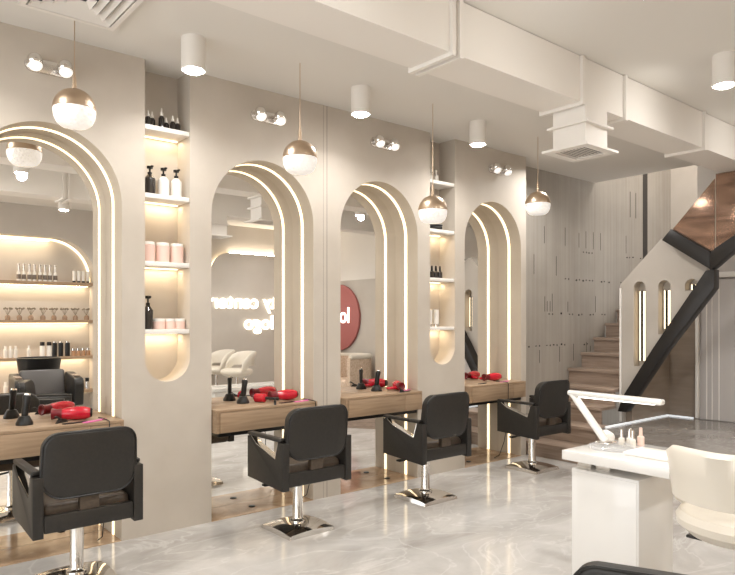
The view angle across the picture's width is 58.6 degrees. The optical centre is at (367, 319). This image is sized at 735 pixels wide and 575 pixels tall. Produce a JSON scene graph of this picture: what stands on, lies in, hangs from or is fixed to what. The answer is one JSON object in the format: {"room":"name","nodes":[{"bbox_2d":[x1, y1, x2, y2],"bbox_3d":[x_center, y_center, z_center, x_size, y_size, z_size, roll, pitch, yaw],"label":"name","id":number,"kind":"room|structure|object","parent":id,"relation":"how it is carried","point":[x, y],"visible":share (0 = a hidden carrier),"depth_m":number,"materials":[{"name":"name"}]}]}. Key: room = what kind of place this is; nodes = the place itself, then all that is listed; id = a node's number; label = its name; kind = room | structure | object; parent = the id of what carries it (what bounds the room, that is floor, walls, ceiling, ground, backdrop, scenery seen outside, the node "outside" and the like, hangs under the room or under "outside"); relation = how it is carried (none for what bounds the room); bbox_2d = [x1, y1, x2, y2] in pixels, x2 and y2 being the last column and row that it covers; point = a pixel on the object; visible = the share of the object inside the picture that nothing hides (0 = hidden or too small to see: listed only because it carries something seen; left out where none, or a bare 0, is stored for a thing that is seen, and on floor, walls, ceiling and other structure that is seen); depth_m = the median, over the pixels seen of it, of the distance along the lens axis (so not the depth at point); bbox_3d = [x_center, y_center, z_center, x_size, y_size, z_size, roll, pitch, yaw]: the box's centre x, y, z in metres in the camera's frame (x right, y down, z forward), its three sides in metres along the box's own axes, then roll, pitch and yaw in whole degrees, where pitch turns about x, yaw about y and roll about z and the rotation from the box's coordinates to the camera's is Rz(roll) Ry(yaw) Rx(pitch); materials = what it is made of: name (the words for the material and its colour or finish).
{"room":"salon","nodes":[
{"label":"salon","id":0,"kind":"room"},
{"bbox_2d":[0,22,525,549],"bbox_3d":[-1.877,-0.150,4.309,9.013,3.200,0.360,0,0,-40],"label":"wall","id":1,"kind":"structure","parent":0,"point":[162,382],"depth_m":4.72,"materials":[{"name":"paint"}]},
{"bbox_2d":[24,52,72,77],"bbox_3d":[-1.920,-1.535,3.957,0.258,0.108,0.127,0,0,-40],"label":"wall spotlight","id":2,"kind":"object","parent":1,"relation":"attached to","point":[34,62],"visible":1,"depth_m":3.97,"materials":[{"name":"silver metal"}]},
{"bbox_2d":[0,132,105,549],"bbox_3d":[-2.149,0.118,4.245,0.886,2.653,0.008,0,0,-40],"label":"arched mirror","id":3,"kind":"object","parent":1,"relation":"attached to","point":[53,202],"visible":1,"depth_m":4.29,"materials":[{"name":"silver glass"}]},
{"bbox_2d":[0,127,113,534],"bbox_3d":[-2.054,0.117,4.131,0.888,2.653,0.028,0,0,-40],"label":"light","id":4,"kind":"object","parent":1,"relation":"attached to","point":[56,132],"visible":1,"depth_m":4.40,"materials":[{"name":"white plastic"}]},
{"bbox_2d":[0,529,120,566],"bbox_3d":[-2.050,1.448,4.126,0.888,0.004,0.299,0,0,-40],"label":"trim","id":5,"kind":"structure","parent":1,"relation":"attached to","point":[35,551],"depth_m":4.14,"materials":[{"name":"beige stone"}]},
{"bbox_2d":[0,414,123,464],"bbox_3d":[-2.026,0.745,4.098,0.872,0.199,0.374,0,0,-40],"label":"desk","id":6,"kind":"object","parent":1,"relation":"attached to","point":[16,442],"visible":0.53,"depth_m":3.91,"materials":[{"name":"brown wood"}]},
{"bbox_2d":[15,393,32,425],"bbox_3d":[-2.113,0.548,4.035,0.099,0.194,0.099,0,0,-9],"label":"hair clipper","id":7,"kind":"object","parent":6,"relation":"on","point":[24,419],"visible":1,"depth_m":4.02,"materials":[{"name":"black plastic"}]},
{"bbox_2d":[54,416,67,423],"bbox_3d":[-1.923,0.620,4.110,0.018,0.051,0.112,0,0,16],"label":"clip","id":8,"kind":"object","parent":6,"relation":"on","point":[59,420],"visible":1,"depth_m":4.09,"materials":[{"name":"black plastic"}]},
{"bbox_2d":[51,406,92,419],"bbox_3d":[-1.919,0.601,4.262,0.243,0.087,0.169,0,0,-20],"label":"hair dryer","id":9,"kind":"object","parent":6,"relation":"on","point":[77,412],"visible":0.98,"depth_m":4.20,"materials":[{"name":"red plastic"}]},
{"bbox_2d":[145,124,188,142],"bbox_3d":[-1.438,-1.302,4.579,0.317,0.037,0.206,0,0,-40],"label":"wall shelf","id":10,"kind":"object","parent":1,"relation":"attached to","point":[151,131],"visible":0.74,"depth_m":4.55,"materials":[{"name":"white paint"}]},
{"bbox_2d":[145,110,150,124],"bbox_3d":[-1.498,-1.375,4.468,0.042,0.110,0.042,0,0,-40],"label":"dropper bottle","id":11,"kind":"object","parent":10,"relation":"on","point":[147,118],"visible":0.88,"depth_m":4.45,"materials":[{"name":"black glass"}]},
{"bbox_2d":[158,108,164,126],"bbox_3d":[-1.427,-1.394,4.540,0.042,0.148,0.042,0,0,-40],"label":"dropper bottle","id":12,"kind":"object","parent":10,"relation":"on","point":[161,121],"visible":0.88,"depth_m":4.53,"materials":[{"name":"black glass"}]},
{"bbox_2d":[170,116,175,128],"bbox_3d":[-1.368,-1.378,4.601,0.042,0.116,0.042,0,0,-40],"label":"dropper bottle","id":13,"kind":"object","parent":10,"relation":"on","point":[172,123],"visible":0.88,"depth_m":4.59,"materials":[{"name":"black glass"}]},
{"bbox_2d":[145,192,188,206],"bbox_3d":[-1.438,-0.840,4.579,0.317,0.037,0.206,0,0,-40],"label":"wall shelf","id":14,"kind":"object","parent":1,"relation":"attached to","point":[151,198],"visible":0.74,"depth_m":4.54,"materials":[{"name":"white paint"}]},
{"bbox_2d":[145,165,155,193],"bbox_3d":[-1.497,-0.959,4.506,0.077,0.202,0.077,0,0,5],"label":"pump bottle","id":15,"kind":"object","parent":14,"relation":"on","point":[150,181],"visible":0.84,"depth_m":4.48,"materials":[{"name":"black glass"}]},
{"bbox_2d":[158,167,168,194],"bbox_3d":[-1.422,-0.959,4.568,0.077,0.202,0.077,0,0,5],"label":"pump bottle","id":16,"kind":"object","parent":14,"relation":"on","point":[163,182],"visible":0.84,"depth_m":4.54,"materials":[{"name":"white paint"}]},
{"bbox_2d":[171,169,181,196],"bbox_3d":[-1.351,-0.959,4.627,0.077,0.202,0.077,0,0,5],"label":"pump bottle","id":17,"kind":"object","parent":14,"relation":"on","point":[176,184],"visible":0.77,"depth_m":4.60,"materials":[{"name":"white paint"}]},
{"bbox_2d":[145,261,188,269],"bbox_3d":[-1.438,-0.380,4.579,0.317,0.037,0.206,0,0,-40],"label":"wall shelf","id":18,"kind":"object","parent":1,"relation":"attached to","point":[148,264],"visible":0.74,"depth_m":4.53,"materials":[{"name":"white paint"}]},
{"bbox_2d":[145,241,154,260],"bbox_3d":[-1.508,-0.468,4.499,0.092,0.139,0.092,0,0,-40],"label":"lidded jar","id":19,"kind":"object","parent":18,"relation":"on","point":[149,245],"visible":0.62,"depth_m":4.46,"materials":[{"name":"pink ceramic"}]},
{"bbox_2d":[156,242,168,261],"bbox_3d":[-1.429,-0.468,4.564,0.092,0.139,0.092,0,0,-40],"label":"lidded jar","id":20,"kind":"object","parent":18,"relation":"on","point":[162,248],"visible":0.89,"depth_m":4.52,"materials":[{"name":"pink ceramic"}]},
{"bbox_2d":[170,243,182,262],"bbox_3d":[-1.349,-0.468,4.630,0.092,0.139,0.092,0,0,-40],"label":"lidded jar","id":21,"kind":"object","parent":18,"relation":"on","point":[176,249],"visible":0.85,"depth_m":4.59,"materials":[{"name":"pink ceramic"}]},
{"bbox_2d":[145,329,188,333],"bbox_3d":[-1.438,0.083,4.579,0.317,0.037,0.206,0,0,-40],"label":"wall shelf","id":22,"kind":"object","parent":1,"relation":"attached to","point":[147,331],"visible":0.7,"depth_m":4.50,"materials":[{"name":"white paint"}]},
{"bbox_2d":[145,296,152,328],"bbox_3d":[-1.507,-0.052,4.498,0.070,0.232,0.070,0,0,5],"label":"pump bottle","id":23,"kind":"object","parent":22,"relation":"on","point":[148,310],"visible":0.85,"depth_m":4.47,"materials":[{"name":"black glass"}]},
{"bbox_2d":[153,319,164,328],"bbox_3d":[-1.448,0.027,4.548,0.080,0.074,0.080,0,0,-40],"label":"lidded jar","id":24,"kind":"object","parent":22,"relation":"on","point":[158,323],"visible":0.81,"depth_m":4.51,"materials":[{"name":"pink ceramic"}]},
{"bbox_2d":[164,319,175,328],"bbox_3d":[-1.388,0.027,4.598,0.080,0.074,0.080,0,0,-40],"label":"lidded jar","id":25,"kind":"object","parent":22,"relation":"on","point":[169,323],"visible":0.81,"depth_m":4.56,"materials":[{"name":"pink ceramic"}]},
{"bbox_2d":[175,319,184,328],"bbox_3d":[-1.334,0.027,4.643,0.080,0.074,0.080,0,0,-40],"label":"lidded jar","id":26,"kind":"object","parent":22,"relation":"on","point":[180,323],"visible":0.83,"depth_m":4.61,"materials":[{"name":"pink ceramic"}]},
{"bbox_2d":[211,168,292,507],"bbox_3d":[-0.972,0.118,5.221,0.886,2.653,0.008,0,0,-40],"label":"arched mirror","id":27,"kind":"object","parent":1,"relation":"attached to","point":[252,226],"visible":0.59,"depth_m":5.23,"materials":[{"name":"silver glass"}]},
{"bbox_2d":[211,492,312,521],"bbox_3d":[-0.873,1.448,5.103,0.888,0.004,0.299,0,0,-40],"label":"trim","id":28,"kind":"structure","parent":1,"relation":"attached to","point":[238,509],"depth_m":5.08,"materials":[{"name":"brown wood"}]},
{"bbox_2d":[211,398,316,436],"bbox_3d":[-0.849,0.745,5.074,0.872,0.199,0.374,0,0,-40],"label":"desk","id":29,"kind":"object","parent":1,"relation":"attached to","point":[231,418],"visible":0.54,"depth_m":4.86,"materials":[{"name":"brown wood"}]},
{"bbox_2d":[237,378,249,403],"bbox_3d":[-0.965,0.548,5.079,0.099,0.194,0.099,0,0,14],"label":"hair clipper","id":30,"kind":"object","parent":29,"relation":"on","point":[243,399],"visible":1,"depth_m":5.06,"materials":[{"name":"black plastic"}]},
{"bbox_2d":[253,393,278,401],"bbox_3d":[-0.788,0.610,5.111,0.230,0.068,0.068,0,0,22],"label":"brush","id":31,"kind":"object","parent":29,"relation":"on","point":[257,397],"visible":0.97,"depth_m":5.10,"materials":[{"name":"red plastic"}]},
{"bbox_2d":[268,389,297,399],"bbox_3d":[-0.698,0.601,5.296,0.243,0.087,0.169,0,0,-33],"label":"hair dryer","id":32,"kind":"object","parent":29,"relation":"on","point":[287,394],"visible":0.77,"depth_m":5.24,"materials":[{"name":"red plastic"}]},
{"bbox_2d":[251,106,285,124],"bbox_3d":[-0.739,-1.535,4.937,0.258,0.108,0.127,0,0,-40],"label":"wall spotlight","id":33,"kind":"object","parent":1,"relation":"attached to","point":[259,114],"visible":1,"depth_m":4.94,"materials":[{"name":"silver metal"}]},
{"bbox_2d":[236,164,302,397],"bbox_3d":[-0.877,0.117,5.107,0.888,2.653,0.028,0,0,-40],"label":"light","id":34,"kind":"object","parent":1,"relation":"attached to","point":[271,171],"visible":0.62,"depth_m":5.38,"materials":[{"name":"white plastic"}]},
{"bbox_2d":[341,187,395,481],"bbox_3d":[-0.076,0.118,5.965,0.886,2.653,0.008,0,0,-40],"label":"arched mirror","id":35,"kind":"object","parent":1,"relation":"attached to","point":[368,239],"visible":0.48,"depth_m":6.02,"materials":[{"name":"clear mirror"}]},
{"bbox_2d":[341,472,417,493],"bbox_3d":[0.023,1.448,5.846,0.888,0.004,0.299,0,0,-40],"label":"trim","id":36,"kind":"structure","parent":1,"relation":"attached to","point":[374,481],"depth_m":5.87,"materials":[{"name":"brown wood"}]},
{"bbox_2d":[341,389,421,420],"bbox_3d":[0.046,0.745,5.817,0.872,0.199,0.374,0,0,-40],"label":"desk","id":37,"kind":"object","parent":1,"relation":"attached to","point":[366,404],"visible":0.81,"depth_m":5.67,"materials":[{"name":"brown wood"}]},
{"bbox_2d":[371,370,381,391],"bbox_3d":[0.081,0.548,5.947,0.099,0.194,0.099,0,0,14],"label":"hair clipper","id":38,"kind":"object","parent":37,"relation":"on","point":[376,388],"visible":1,"depth_m":5.93,"materials":[{"name":"black plastic"}]},
{"bbox_2d":[386,380,404,389],"bbox_3d":[0.244,0.601,6.036,0.169,0.087,0.243,0,0,-11],"label":"hair dryer","id":39,"kind":"object","parent":37,"relation":"on","point":[396,384],"visible":0.93,"depth_m":5.96,"materials":[{"name":"red plastic"}]},
{"bbox_2d":[370,135,398,150],"bbox_3d":[0.159,-1.535,5.682,0.258,0.108,0.127,0,0,-40],"label":"wall spotlight","id":40,"kind":"object","parent":1,"relation":"attached to","point":[378,141],"visible":1,"depth_m":5.68,"materials":[{"name":"silver metal"}]},
{"bbox_2d":[363,184,406,474],"bbox_3d":[0.018,0.117,5.851,0.888,2.653,0.028,0,0,-40],"label":"light","id":41,"kind":"object","parent":1,"relation":"attached to","point":[381,189],"visible":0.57,"depth_m":6.12,"materials":[{"name":"white plastic"}]},
{"bbox_2d":[430,179,453,189],"bbox_3d":[0.646,-1.304,6.308,0.337,0.032,0.206,0,0,-40],"label":"wall shelf","id":42,"kind":"object","parent":1,"relation":"attached to","point":[438,185],"visible":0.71,"depth_m":6.27,"materials":[{"name":"white paint"}]},
{"bbox_2d":[430,228,453,236],"bbox_3d":[0.646,-0.840,6.308,0.337,0.037,0.206,0,0,-40],"label":"wall shelf","id":43,"kind":"object","parent":1,"relation":"attached to","point":[433,232],"visible":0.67,"depth_m":6.25,"materials":[{"name":"white paint"}]},
{"bbox_2d":[430,224,442,229],"bbox_3d":[0.617,-0.886,6.249,0.184,0.056,0.104,0,0,-40],"label":"case","id":44,"kind":"object","parent":43,"relation":"on","point":[433,226],"visible":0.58,"depth_m":6.21,"materials":[{"name":"black plastic"}]},
{"bbox_2d":[430,277,453,282],"bbox_3d":[0.646,-0.380,6.308,0.337,0.037,0.206,0,0,-40],"label":"wall shelf","id":45,"kind":"object","parent":1,"relation":"attached to","point":[432,280],"visible":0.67,"depth_m":6.24,"materials":[{"name":"white paint"}]},
{"bbox_2d":[430,326,453,329],"bbox_3d":[0.646,0.083,6.308,0.337,0.037,0.206,0,0,-40],"label":"wall shelf","id":46,"kind":"object","parent":1,"relation":"attached to","point":[438,327],"visible":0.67,"depth_m":6.23,"materials":[{"name":"white paint"}]},
{"bbox_2d":[433,310,438,326],"bbox_3d":[0.654,-0.018,6.267,0.056,0.163,0.056,0,0,-40],"label":"tube","id":47,"kind":"object","parent":46,"relation":"on","point":[435,312],"visible":1,"depth_m":6.25,"materials":[{"name":"white plastic"}]},
{"bbox_2d":[465,208,498,457],"bbox_3d":[1.101,0.118,6.942,0.886,2.653,0.008,0,0,-40],"label":"arched mirror","id":48,"kind":"object","parent":1,"relation":"attached to","point":[481,241],"visible":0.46,"depth_m":7.04,"materials":[{"name":"silver glass"}]},
{"bbox_2d":[465,451,520,467],"bbox_3d":[1.200,1.448,6.823,0.888,0.004,0.299,0,0,-40],"label":"trim","id":49,"kind":"structure","parent":1,"relation":"attached to","point":[489,457],"depth_m":6.84,"materials":[{"name":"beige stone"}]},
{"bbox_2d":[465,379,525,405],"bbox_3d":[1.224,0.745,6.794,0.872,0.199,0.374,0,0,-40],"label":"desk","id":50,"kind":"object","parent":1,"relation":"attached to","point":[479,394],"visible":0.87,"depth_m":6.64,"materials":[{"name":"brown wood"}]},
{"bbox_2d":[479,373,501,380],"bbox_3d":[1.297,0.601,6.970,0.243,0.087,0.169,0,0,-34],"label":"hair dryer","id":51,"kind":"object","parent":50,"relation":"on","point":[491,376],"visible":1,"depth_m":6.90,"materials":[{"name":"red plastic"}]},
{"bbox_2d":[481,204,509,452],"bbox_3d":[1.196,0.117,6.828,0.888,2.653,0.028,0,0,-40],"label":"light","id":52,"kind":"object","parent":1,"relation":"attached to","point":[491,208],"visible":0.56,"depth_m":7.10,"materials":[{"name":"white plastic"}]},
{"bbox_2d":[488,163,511,175],"bbox_3d":[1.359,-1.535,6.678,0.258,0.108,0.127,0,0,-40],"label":"wall spotlight","id":53,"kind":"object","parent":1,"relation":"attached to","point":[496,168],"visible":1,"depth_m":6.67,"materials":[{"name":"silver metal"}]},
{"bbox_2d":[0,0,734,182],"bbox_3d":[1.841,-1.800,3.262,13.400,0.100,6.800,0,0,-40],"label":"ceiling","id":54,"kind":"structure","parent":0,"point":[668,47],"depth_m":4.35,"materials":[{"name":"white paint"}]},
{"bbox_2d":[52,21,95,129],"bbox_3d":[-1.703,-1.435,3.807,0.236,0.631,0.236,0,0,-40],"label":"pendant lamp","id":55,"kind":"object","parent":54,"relation":"hanging from","point":[73,108],"visible":1,"depth_m":3.73,"materials":[{"name":"white glass"}]},
{"bbox_2d":[18,0,143,30],"bbox_3d":[-1.548,-1.734,3.540,0.510,0.033,0.510,0,0,-40],"label":"ceiling vent","id":56,"kind":"object","parent":54,"relation":"in","point":[105,14],"visible":1,"depth_m":3.64,"materials":[{"name":"white paint"}]},
{"bbox_2d":[181,33,205,74],"bbox_3d":[-1.082,-1.643,4.072,0.148,0.214,0.148,0,0,-40],"label":"ceiling light","id":57,"kind":"object","parent":54,"relation":"in","point":[193,46],"visible":1,"depth_m":4.01,"materials":[{"name":"white metal"}]},
{"bbox_2d":[183,67,202,74],"bbox_3d":[-1.082,-1.548,4.072,0.119,0.024,0.119,0,0,-40],"label":"diffuser","id":58,"kind":"object","parent":57,"relation":"attached to","point":[188,70],"depth_m":4.05,"materials":[{"name":"white plastic"}]},
{"bbox_2d":[283,126,316,174],"bbox_3d":[-0.460,-1.373,4.460,0.236,0.753,0.236,0,0,-40],"label":"pendant lamp","id":59,"kind":"object","parent":54,"relation":"hanging from","point":[299,156],"visible":1,"depth_m":4.38,"materials":[{"name":"beige metal"}]},
{"bbox_2d":[351,85,370,117],"bbox_3d":[-0.051,-1.643,4.941,0.148,0.214,0.148,0,0,-40],"label":"ceiling light","id":60,"kind":"object","parent":54,"relation":"in","point":[360,94],"visible":1,"depth_m":4.88,"materials":[{"name":"white metal"}]},
{"bbox_2d":[353,112,368,117],"bbox_3d":[-0.051,-1.548,4.941,0.119,0.024,0.119,0,0,-40],"label":"diffuser","id":61,"kind":"object","parent":60,"relation":"attached to","point":[355,114],"depth_m":4.92,"materials":[{"name":"white plastic"}]},
{"bbox_2d":[418,104,446,223],"bbox_3d":[0.528,-1.266,5.299,0.236,0.968,0.236,0,0,-40],"label":"pendant lamp","id":62,"kind":"object","parent":54,"relation":"hanging from","point":[432,209],"visible":1,"depth_m":5.22,"materials":[{"name":"beige metal"}]},
{"bbox_2d":[210,0,734,172],"bbox_3d":[0.110,-1.448,3.422,10.740,0.596,0.387,0,0,-40],"label":"air duct","id":63,"kind":"object","parent":54,"relation":"attached to","point":[455,41],"visible":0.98,"depth_m":3.99,"materials":[{"name":"white paint"}]},
{"bbox_2d":[542,102,618,161],"bbox_3d":[1.469,-1.298,4.526,0.390,0.295,0.350,0,0,-40],"label":"vent","id":64,"kind":"object","parent":63,"relation":"attached to","point":[579,130],"depth_m":4.45,"materials":[{"name":"white plastic"}]},
{"bbox_2d":[469,120,485,146],"bbox_3d":[0.975,-1.643,5.792,0.148,0.214,0.148,0,0,-40],"label":"ceiling light","id":65,"kind":"object","parent":54,"relation":"in","point":[477,128],"visible":1,"depth_m":5.73,"materials":[{"name":"white metal"}]},
{"bbox_2d":[471,143,484,146],"bbox_3d":[0.975,-1.548,5.792,0.119,0.024,0.119,0,0,-40],"label":"diffuser","id":66,"kind":"object","parent":65,"relation":"attached to","point":[472,144],"depth_m":5.77,"materials":[{"name":"white plastic"}]},
{"bbox_2d":[525,181,550,215],"bbox_3d":[1.628,-1.377,6.260,0.236,0.746,0.236,0,0,-40],"label":"pendant lamp","id":67,"kind":"object","parent":54,"relation":"hanging from","point":[537,203],"visible":1,"depth_m":6.18,"materials":[{"name":"beige metal"}]},
{"bbox_2d":[712,51,734,89],"bbox_3d":[2.360,-1.643,4.329,0.148,0.214,0.148,0,0,-40],"label":"ceiling light","id":68,"kind":"object","parent":54,"relation":"in","point":[723,63],"visible":1,"depth_m":4.27,"materials":[{"name":"white metal"}]},
{"bbox_2d":[714,82,734,89],"bbox_3d":[2.360,-1.548,4.329,0.119,0.024,0.119,0,0,-40],"label":"diffuser","id":69,"kind":"object","parent":68,"relation":"attached to","point":[717,85],"depth_m":4.31,"materials":[{"name":"white"}]},
{"bbox_2d":[0,454,734,574],"bbox_3d":[1.777,1.500,3.339,13.400,0.100,7.000,0,0,-40],"label":"floor","id":70,"kind":"structure","parent":0,"point":[502,520],"depth_m":4.27,"materials":[{"name":"tile"}]},
{"bbox_2d":[13,426,142,574],"bbox_3d":[-1.593,1.010,3.612,0.560,0.880,0.517,0,0,-40],"label":"chair","id":71,"kind":"object","parent":70,"relation":"on","point":[87,477],"visible":1,"depth_m":3.44,"materials":[{"name":"black leather"}]},
{"bbox_2d":[248,404,350,540],"bbox_3d":[-0.464,1.010,4.529,0.560,0.880,0.517,0,0,-40],"label":"chair","id":72,"kind":"object","parent":70,"relation":"on","point":[315,445],"visible":1,"depth_m":4.37,"materials":[{"name":"black leather"}]},
{"bbox_2d":[383,392,470,506],"bbox_3d":[0.493,1.010,5.310,0.560,0.880,0.517,0,0,-40],"label":"chair","id":73,"kind":"object","parent":70,"relation":"on","point":[443,430],"visible":1,"depth_m":5.15,"materials":[{"name":"black leather"}]},
{"bbox_2d":[497,380,570,474],"bbox_3d":[1.629,1.010,6.369,0.560,0.880,0.517,0,0,-40],"label":"chair","id":74,"kind":"object","parent":70,"relation":"on","point":[549,413],"visible":1,"depth_m":6.21,"materials":[{"name":"black leather"}]},
{"bbox_2d":[526,309,618,463],"bbox_3d":[3.302,0.475,8.095,3.780,1.950,0.892,0,0,-40],"label":"staircase","id":75,"kind":"structure","parent":70,"relation":"on","point":[599,371],"depth_m":7.47,"materials":[{"name":"brown wood"}]},
{"bbox_2d":[562,440,672,574],"bbox_3d":[1.418,1.073,3.444,0.500,0.755,0.580,0,0,-40],"label":"table","id":76,"kind":"object","parent":70,"relation":"on","point":[622,505],"visible":0.77,"depth_m":3.37,"materials":[{"name":"white wood"}]},
{"bbox_2d":[603,430,614,440],"bbox_3d":[1.376,0.665,3.753,0.060,0.060,0.099,0,0,5],"label":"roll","id":77,"kind":"object","parent":76,"relation":"on","point":[610,435],"visible":0.49,"depth_m":3.70,"materials":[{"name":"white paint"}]},
{"bbox_2d":[567,390,664,444],"bbox_3d":[1.325,0.549,3.556,0.250,0.292,0.552,0,0,-40],"label":"desk lamp","id":78,"kind":"object","parent":76,"relation":"on","point":[576,395],"visible":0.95,"depth_m":3.61,"materials":[{"name":"white plastic"}]},
{"bbox_2d":[618,429,624,444],"bbox_3d":[1.416,0.651,3.650,0.034,0.087,0.033,0,0,-40],"label":"bottle","id":79,"kind":"object","parent":76,"relation":"on","point":[621,441],"visible":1,"depth_m":3.64,"materials":[{"name":"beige glass"}]},
{"bbox_2d":[626,429,630,444],"bbox_3d":[1.462,0.651,3.656,0.034,0.087,0.033,0,0,-40],"label":"bottle","id":80,"kind":"object","parent":76,"relation":"on","point":[629,430],"visible":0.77,"depth_m":3.65,"materials":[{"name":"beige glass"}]},
{"bbox_2d":[629,430,635,446],"bbox_3d":[1.462,0.651,3.610,0.034,0.087,0.033,0,0,-40],"label":"bottle","id":81,"kind":"object","parent":76,"relation":"on","point":[632,442],"visible":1,"depth_m":3.60,"materials":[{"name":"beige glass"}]},
{"bbox_2d":[637,427,643,444],"bbox_3d":[1.522,0.646,3.647,0.038,0.097,0.037,0,0,-40],"label":"bottle","id":82,"kind":"object","parent":76,"relation":"on","point":[640,439],"visible":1,"depth_m":3.64,"materials":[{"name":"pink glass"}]},
{"bbox_2d":[623,447,667,461],"bbox_3d":[1.495,0.686,3.319,0.200,0.018,0.320,0,0,-40],"label":"towel","id":83,"kind":"object","parent":76,"relation":"on","point":[643,452],"visible":0.51,"depth_m":3.33,"materials":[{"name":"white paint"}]},
{"bbox_2d":[573,561,686,574],"bbox_3d":[0.912,1.075,2.025,0.560,0.750,0.517,0,0,26],"label":"chair","id":84,"kind":"object","parent":70,"relation":"on","point":[593,567],"visible":1,"depth_m":1.86,"materials":[{"name":"black leather"}]},
{"bbox_2d":[596,416,734,454],"bbox_3d":[3.173,1.284,5.944,2.735,0.329,2.228,0,0,-40],"label":"platform","id":85,"kind":"object","parent":70,"relation":"on","point":[667,431],"visible":0.41,"depth_m":6.46,"materials":[{"name":"grey stone"}]},
{"bbox_2d":[605,414,668,427],"bbox_3d":[2.994,1.112,7.229,1.360,0.014,0.014,0,0,-40],"label":"led strip","id":86,"kind":"object","parent":85,"relation":"on","point":[667,414],"visible":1,"depth_m":7.17,"materials":[{"name":"white plastic"}]},
{"bbox_2d":[666,445,734,549],"bbox_3d":[1.583,0.987,2.760,0.612,0.927,0.596,0,0,-43],"label":"shell chair","id":87,"kind":"object","parent":70,"relation":"on","point":[703,482],"visible":1,"depth_m":2.65,"materials":[{"name":"beige leather"}]},
{"bbox_2d":[526,166,670,424],"bbox_3d":[3.030,-1.250,8.535,3.937,5.400,0.122,0,0,-40],"label":"wall","id":88,"kind":"structure","parent":0,"point":[592,236],"depth_m":8.16,"materials":[{"name":"paint"}]},
{"bbox_2d":[626,355,668,421],"bbox_3d":[3.201,0.615,7.465,0.860,1.009,0.068,0,0,-40],"label":"wall","id":89,"kind":"structure","parent":0,"point":[658,388],"depth_m":7.52,"materials":[{"name":"brown wood"}]},
{"bbox_2d":[619,239,709,421],"bbox_3d":[3.139,0.134,6.888,0.152,1.967,0.963,0,0,-40],"label":"wall","id":90,"kind":"structure","parent":0,"point":[665,267],"depth_m":6.96,"materials":[{"name":"paint"}]},
{"bbox_2d":[640,291,644,360],"bbox_3d":[2.991,0.065,7.099,0.069,0.750,0.080,0,0,-40],"label":"light","id":91,"kind":"object","parent":90,"relation":"attached to","point":[642,293],"visible":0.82,"depth_m":7.07,"materials":[{"name":"white plastic"}]},
{"bbox_2d":[664,290,669,328],"bbox_3d":[3.162,-0.110,6.892,0.069,0.400,0.080,0,0,-40],"label":"light","id":92,"kind":"object","parent":90,"relation":"attached to","point":[666,292],"visible":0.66,"depth_m":6.87,"materials":[{"name":"white plastic"}]},
{"bbox_2d":[618,171,734,411],"bbox_3d":[3.395,-0.216,6.370,0.120,2.412,1.999,0,0,-40],"label":"balustrade","id":93,"kind":"object","parent":90,"relation":"attached to","point":[693,235],"visible":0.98,"depth_m":6.46,"materials":[{"name":"black metal"}]},
{"bbox_2d":[671,165,696,228],"bbox_3d":[5.308,-1.250,8.770,0.130,5.400,2.450,0,0,-40],"label":"wall","id":94,"kind":"structure","parent":0,"point":[683,179],"depth_m":9.54,"materials":[{"name":"beige paint"}]},
{"bbox_2d":[669,166,734,422],"bbox_3d":[5.332,-0.150,5.664,0.120,3.200,5.440,0,0,-40],"label":"wall","id":95,"kind":"structure","parent":0,"point":[682,355],"depth_m":7.53,"materials":[{"name":"beige paint"}]},
{"bbox_2d":[695,271,734,420],"bbox_3d":[4.150,0.292,6.955,0.050,1.645,1.295,0,0,-40],"label":"trim","id":96,"kind":"structure","parent":95,"relation":"attached to","point":[731,273],"depth_m":7.35,"materials":[{"name":"white paint"}]},
{"bbox_2d":[703,279,734,421],"bbox_3d":[4.157,0.333,6.963,0.030,1.565,1.140,0,0,-40],"label":"door","id":97,"kind":"structure","parent":95,"relation":"in","point":[727,286],"depth_m":7.23,"materials":[{"name":"grey"}]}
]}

